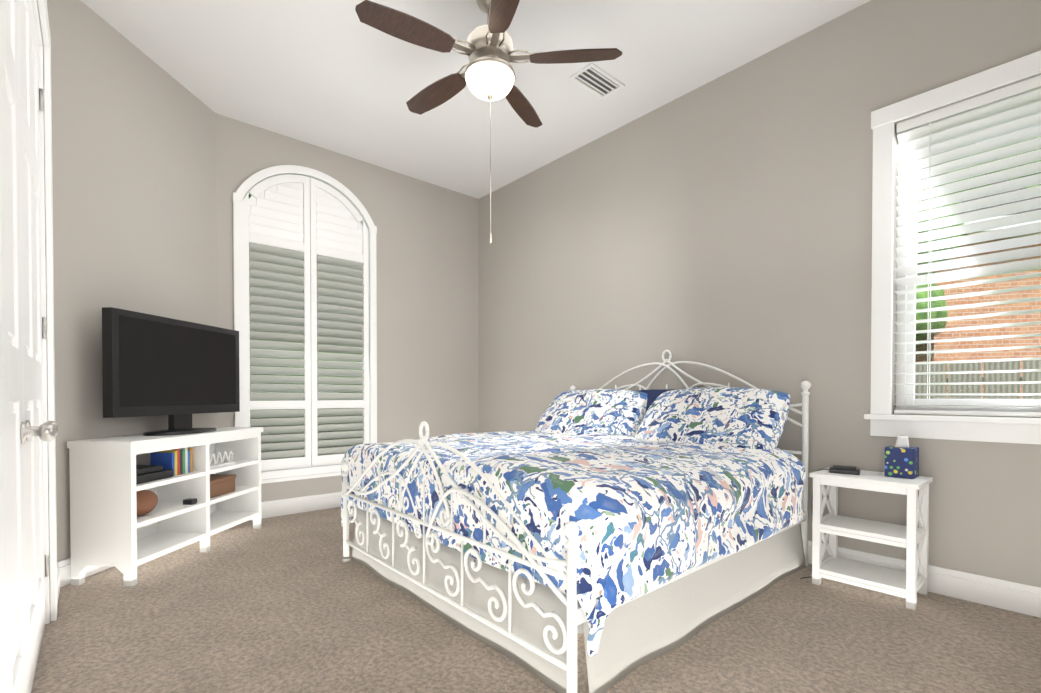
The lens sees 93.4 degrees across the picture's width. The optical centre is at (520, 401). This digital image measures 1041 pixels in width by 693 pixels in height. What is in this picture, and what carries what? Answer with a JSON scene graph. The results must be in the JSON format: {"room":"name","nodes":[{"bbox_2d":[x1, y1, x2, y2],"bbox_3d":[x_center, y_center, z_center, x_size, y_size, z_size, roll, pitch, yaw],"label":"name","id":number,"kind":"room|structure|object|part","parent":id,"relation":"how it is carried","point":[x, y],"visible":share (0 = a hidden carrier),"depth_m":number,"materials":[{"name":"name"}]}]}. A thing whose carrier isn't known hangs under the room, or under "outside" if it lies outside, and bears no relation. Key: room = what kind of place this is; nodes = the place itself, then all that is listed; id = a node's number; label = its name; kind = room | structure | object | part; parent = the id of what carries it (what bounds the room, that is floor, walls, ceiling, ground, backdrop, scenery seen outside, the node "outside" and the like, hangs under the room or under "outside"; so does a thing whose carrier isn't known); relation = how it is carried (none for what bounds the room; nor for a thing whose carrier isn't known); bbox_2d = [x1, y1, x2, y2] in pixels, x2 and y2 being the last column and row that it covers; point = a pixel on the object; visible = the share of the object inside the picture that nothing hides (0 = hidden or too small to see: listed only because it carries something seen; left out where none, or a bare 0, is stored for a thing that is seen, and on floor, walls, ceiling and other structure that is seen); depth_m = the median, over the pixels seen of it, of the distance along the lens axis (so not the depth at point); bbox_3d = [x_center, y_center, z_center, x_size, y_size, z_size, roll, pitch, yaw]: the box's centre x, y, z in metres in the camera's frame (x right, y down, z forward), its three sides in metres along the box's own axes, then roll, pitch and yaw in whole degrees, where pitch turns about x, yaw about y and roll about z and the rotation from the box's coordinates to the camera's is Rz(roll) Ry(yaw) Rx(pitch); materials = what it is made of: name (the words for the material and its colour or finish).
{"room":"bedroom","nodes":[
{"label":"bedroom","id":0,"kind":"room"},
{"bbox_2d":[37,0,49,586],"bbox_3d":[-1.134,-0.567,0.960,0.150,3.050,4.001,-1,1,-41],"label":"wall","id":1,"kind":"structure","parent":0,"point":[45,256],"depth_m":2.09,"materials":[{"name":"paint"}]},
{"bbox_2d":[0,0,57,692],"bbox_3d":[-1.502,-0.313,1.452,0.180,2.527,1.776,-1,1,-41],"label":"door","id":2,"kind":"structure","parent":1,"relation":"in","point":[47,298],"depth_m":2.06,"materials":[{"name":"white wood"}]},
{"bbox_2d":[0,0,44,692],"bbox_3d":[-1.501,-0.264,1.453,0.035,2.406,1.558,-1,1,-41],"label":"door leaf","id":3,"kind":"structure","parent":2,"relation":"attached to","point":[22,325],"depth_m":1.44,"materials":[{"name":"white wood"}]},
{"bbox_3d":[-1.461,-0.361,1.487,0.072,2.215,1.574,-1,1,-41],"label":"door hardware","id":4,"kind":"part","parent":2,"relation":"part of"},
{"bbox_2d":[49,0,217,561],"bbox_3d":[-2.365,-0.594,3.043,0.150,3.050,1.401,0,1,4],"label":"wall","id":5,"kind":"structure","parent":0,"point":[134,171],"depth_m":2.78,"materials":[{"name":"paint"}]},
{"bbox_2d":[57,492,1040,617],"bbox_3d":[-0.152,0.873,2.437,3.249,0.130,4.600,-1,1,-41],"label":"baseboard","id":6,"kind":"structure","parent":5,"relation":"attached to","point":[1005,595],"depth_m":2.38,"materials":[{"name":"white wood"}]},
{"bbox_2d":[216,113,478,501],"bbox_3d":[-1.458,-0.611,4.432,2.560,3.050,0.150,-1,1,-41],"label":"wall","id":7,"kind":"structure","parent":0,"point":[427,249],"depth_m":4.65,"materials":[{"name":"paint"}]},
{"bbox_2d":[232,165,376,483],"bbox_3d":[-1.774,-0.642,4.117,1.154,2.564,0.155,-1,1,-41],"label":"window","id":8,"kind":"structure","parent":7,"relation":"in","point":[245,187],"depth_m":4.02,"materials":[{"name":"white wood"}]},
{"bbox_3d":[-1.812,-0.657,4.160,1.088,2.488,0.040,-1,1,-41],"label":"window outer frame","id":9,"kind":"part","parent":8,"relation":"part of","materials":[{"name":"white wood"}]},
{"bbox_2d":[242,174,368,470],"bbox_3d":[-1.758,-0.656,4.098,1.012,2.411,0.056,-1,1,-41],"label":"window shutters","id":10,"kind":"object","parent":8,"relation":"attached to","point":[305,242],"visible":0.94,"depth_m":4.06,"materials":[{"name":"white wood"}]},
{"bbox_3d":[-1.812,-0.662,4.160,1.010,2.420,0.004,-1,1,-41],"label":"glass","id":11,"kind":"part","parent":8,"relation":"part of","materials":[{"name":"clear glass"}]},
{"bbox_2d":[81,0,869,198],"bbox_3d":[-0.152,-2.160,2.398,3.550,0.100,4.900,-1,1,-41],"label":"ceiling","id":12,"kind":"structure","parent":0,"point":[337,76],"depth_m":3.08,"materials":[{"name":"white paint"}]},
{"bbox_2d":[355,0,621,243],"bbox_3d":[-0.204,-1.462,2.568,1.286,1.300,1.280,-1,1,-41],"label":"ceiling fan","id":13,"kind":"object","parent":12,"relation":"hanging from","point":[488,74],"visible":1,"depth_m":2.48,"materials":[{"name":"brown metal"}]},
{"bbox_3d":[-0.160,-1.260,2.562,0.268,0.895,0.268,-1,1,-41],"label":"trim","id":14,"kind":"part","parent":13,"relation":"part of","materials":[{"name":"silver metal"}]},
{"bbox_3d":[-0.160,-1.647,2.558,0.256,0.100,0.256,-1,1,-41],"label":"lamp shade","id":15,"kind":"part","parent":13,"relation":"part of","materials":[{"name":"white glass"}]},
{"bbox_3d":[-0.173,-1.907,2.557,0.597,0.410,0.594,-1,1,-41],"label":"motor","id":16,"kind":"part","parent":13,"relation":"part of","materials":[{"name":"silver metal"}]},
{"bbox_2d":[569,62,624,98],"bbox_3d":[0.510,-2.114,3.244,0.340,0.014,0.190,-1,1,-41],"label":"ceiling vent","id":17,"kind":"object","parent":12,"relation":"in","point":[593,78],"visible":1,"depth_m":3.24,"materials":[{"name":"white metal"}]},
{"bbox_2d":[31,506,1040,692],"bbox_3d":[-0.152,0.989,2.438,3.550,0.100,4.900,-1,1,-41],"label":"floor","id":18,"kind":"structure","parent":0,"point":[292,603],"depth_m":1.94,"materials":[{"name":"carpet"}]},
{"bbox_2d":[67,427,262,585],"bbox_3d":[-2.090,0.564,3.039,0.342,0.735,1.130,0,1,4],"label":"tv stand","id":19,"kind":"object","parent":18,"relation":"on","point":[137,500],"visible":1,"depth_m":2.74,"materials":[{"name":"white wood"}]},
{"bbox_2d":[102,307,239,435],"bbox_3d":[-2.096,-0.149,3.031,0.254,0.690,0.960,0,1,7],"label":"tv","id":20,"kind":"object","parent":19,"relation":"on","point":[179,373],"visible":1,"depth_m":2.89,"materials":[{"name":"black plastic"}]},
{"bbox_2d":[341,350,810,692],"bbox_3d":[0.297,0.290,2.816,1.988,1.290,2.065,-1,1,-41],"label":"bed","id":21,"kind":"object","parent":18,"relation":"on","point":[626,531],"visible":1,"depth_m":1.99,"materials":[{"name":"multicoloured fabric"}]},
{"bbox_2d":[341,430,805,656],"bbox_3d":[0.175,0.485,2.709,1.602,0.554,2.072,-1,1,-41],"label":"comforter","id":22,"kind":"object","parent":21,"relation":"on","point":[658,520],"depth_m":1.90,"materials":[{"name":"fabric"}]},
{"bbox_3d":[0.315,0.549,2.828,1.825,0.430,1.710,-1,1,-41],"label":"mattress","id":23,"kind":"part","parent":21,"relation":"part of","materials":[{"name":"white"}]},
{"bbox_2d":[535,389,647,434],"bbox_3d":[0.491,0.155,3.575,0.900,0.600,0.289,1,-41,46],"label":"pillow","id":24,"kind":"object","parent":21,"relation":"on","point":[588,411],"depth_m":3.42,"materials":[{"name":"fabric"}]},
{"bbox_2d":[635,387,789,449],"bbox_3d":[1.079,0.164,2.888,0.900,0.600,0.280,1,-41,52],"label":"pillow","id":25,"kind":"object","parent":21,"relation":"on","point":[716,418],"depth_m":2.71,"materials":[{"name":"fabric"}]},
{"bbox_2d":[801,436,932,609],"bbox_3d":[1.728,0.554,2.471,0.314,0.769,0.494,-1,1,-41],"label":"nightstand","id":26,"kind":"object","parent":18,"relation":"on","point":[899,474],"visible":1,"depth_m":2.38,"materials":[{"name":"white painted wood"}]},
{"bbox_2d":[829,465,859,474],"bbox_3d":[1.656,0.350,2.505,0.099,0.034,0.142,-1,1,-41],"label":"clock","id":27,"kind":"object","parent":26,"relation":"on","point":[836,469],"depth_m":2.48,"materials":[{"name":"black plastic"}]},
{"bbox_2d":[479,0,1040,586],"bbox_3d":[1.127,-0.600,3.538,0.150,3.050,4.900,-1,1,-41],"label":"wall","id":28,"kind":"structure","parent":0,"point":[723,222],"depth_m":2.98,"materials":[{"name":"paint"}]},
{"bbox_2d":[864,50,1040,444],"bbox_3d":[2.211,-0.662,2.247,0.190,1.698,1.016,-1,1,-41],"label":"window","id":29,"kind":"structure","parent":28,"relation":"in","point":[886,423],"depth_m":2.50,"materials":[{"name":"white"}]},
{"bbox_2d":[894,75,1040,416],"bbox_3d":[2.211,-0.677,2.247,0.060,1.489,0.788,-1,1,-41],"label":"window blinds","id":30,"kind":"object","parent":29,"relation":"attached to","point":[1004,111],"visible":0.85,"depth_m":2.32,"materials":[{"name":"white plastic"}]},
{"bbox_3d":[2.263,-0.677,2.292,0.029,1.355,0.660,-1,1,-41],"label":"glass","id":31,"kind":"part","parent":29,"relation":"part of","materials":[{"name":"clear glass"}]},
{"label":"outside","id":32,"kind":"structure","parent":0,"visible":0},
{"bbox_3d":[3.082,1.307,5.010,85.000,0.100,85.000,-1,1,-41],"label":"ground","id":33,"kind":"structure","parent":32,"visible":0},
{"bbox_2d":[250,360,1040,459],"bbox_3d":[-2.658,0.323,2.960,17.680,1.920,24.500,-1,1,-41],"label":"fence","id":34,"kind":"object","parent":33,"relation":"on","point":[988,388],"depth_m":6.44,"materials":[{"name":"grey wood"}]},
{"bbox_2d":[915,238,1040,398],"bbox_3d":[12.904,-0.657,10.088,11.000,3.700,8.000,0,1,16],"label":"house","id":35,"kind":"structure","parent":33,"relation":"on","point":[1031,329],"depth_m":7.53,"materials":[{"name":"brick"}]},
{"bbox_2d":[963,215,1040,238],"bbox_3d":[12.904,-2.614,10.063,12.000,0.195,9.000,0,1,16],"label":"soffit","id":36,"kind":"structure","parent":35,"relation":"on","point":[1005,227],"depth_m":7.12,"materials":[{"name":"white"}]},
{"bbox_2d":[957,180,1040,215],"bbox_3d":[12.904,-3.886,10.047,12.000,2.340,9.000,0,1,16],"label":"roof","id":37,"kind":"structure","parent":36,"relation":"on","point":[1005,203],"depth_m":7.66,"materials":[{"name":"grey"}]},
{"bbox_3d":[-5.169,0.411,6.678,0.240,1.650,0.240,-1,1,-41],"label":"trunk","id":38,"kind":"object","parent":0,"visible":0},
{"bbox_2d":[250,330,284,411],"bbox_3d":[-5.049,-1.078,6.713,3.208,2.650,3.194,-1,1,-41],"label":"hedge","id":39,"kind":"object","parent":38,"relation":"attached to","point":[265,374],"depth_m":6.93,"materials":[{"name":"green plant"}]},
{"bbox_3d":[-3.382,0.295,7.975,0.240,1.850,0.240,-1,1,-41],"label":"trunk","id":40,"kind":"object","parent":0,"visible":0},
{"bbox_2d":[249,260,362,408],"bbox_3d":[-3.436,-1.240,7.998,3.088,2.772,3.258,-1,1,-41],"label":"hedge","id":41,"kind":"object","parent":40,"relation":"attached to","point":[317,368],"depth_m":7.39,"materials":[{"name":"green plant"}]},
{"bbox_3d":[6.325,-0.118,9.030,0.240,2.650,0.240,-1,1,-41],"label":"trunk","id":42,"kind":"object","parent":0,"visible":0},
{"bbox_2d":[915,187,967,349],"bbox_3d":[6.544,-2.099,8.834,3.399,2.940,3.150,-1,1,-41],"label":"tree","id":43,"kind":"object","parent":42,"relation":"attached to","point":[934,314],"depth_m":7.48,"materials":[{"name":"green plant"}]},
{"bbox_3d":[9.034,-0.685,10.332,0.240,3.750,0.240,-1,1,-41],"label":"trunk","id":44,"kind":"object","parent":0,"visible":0},
{"bbox_2d":[918,136,1040,194],"bbox_3d":[8.775,-3.363,9.975,4.957,5.208,5.555,-1,1,-41],"label":"tree","id":45,"kind":"object","parent":44,"relation":"attached to","point":[987,173],"depth_m":9.30,"materials":[{"name":"green plant"}]}
]}

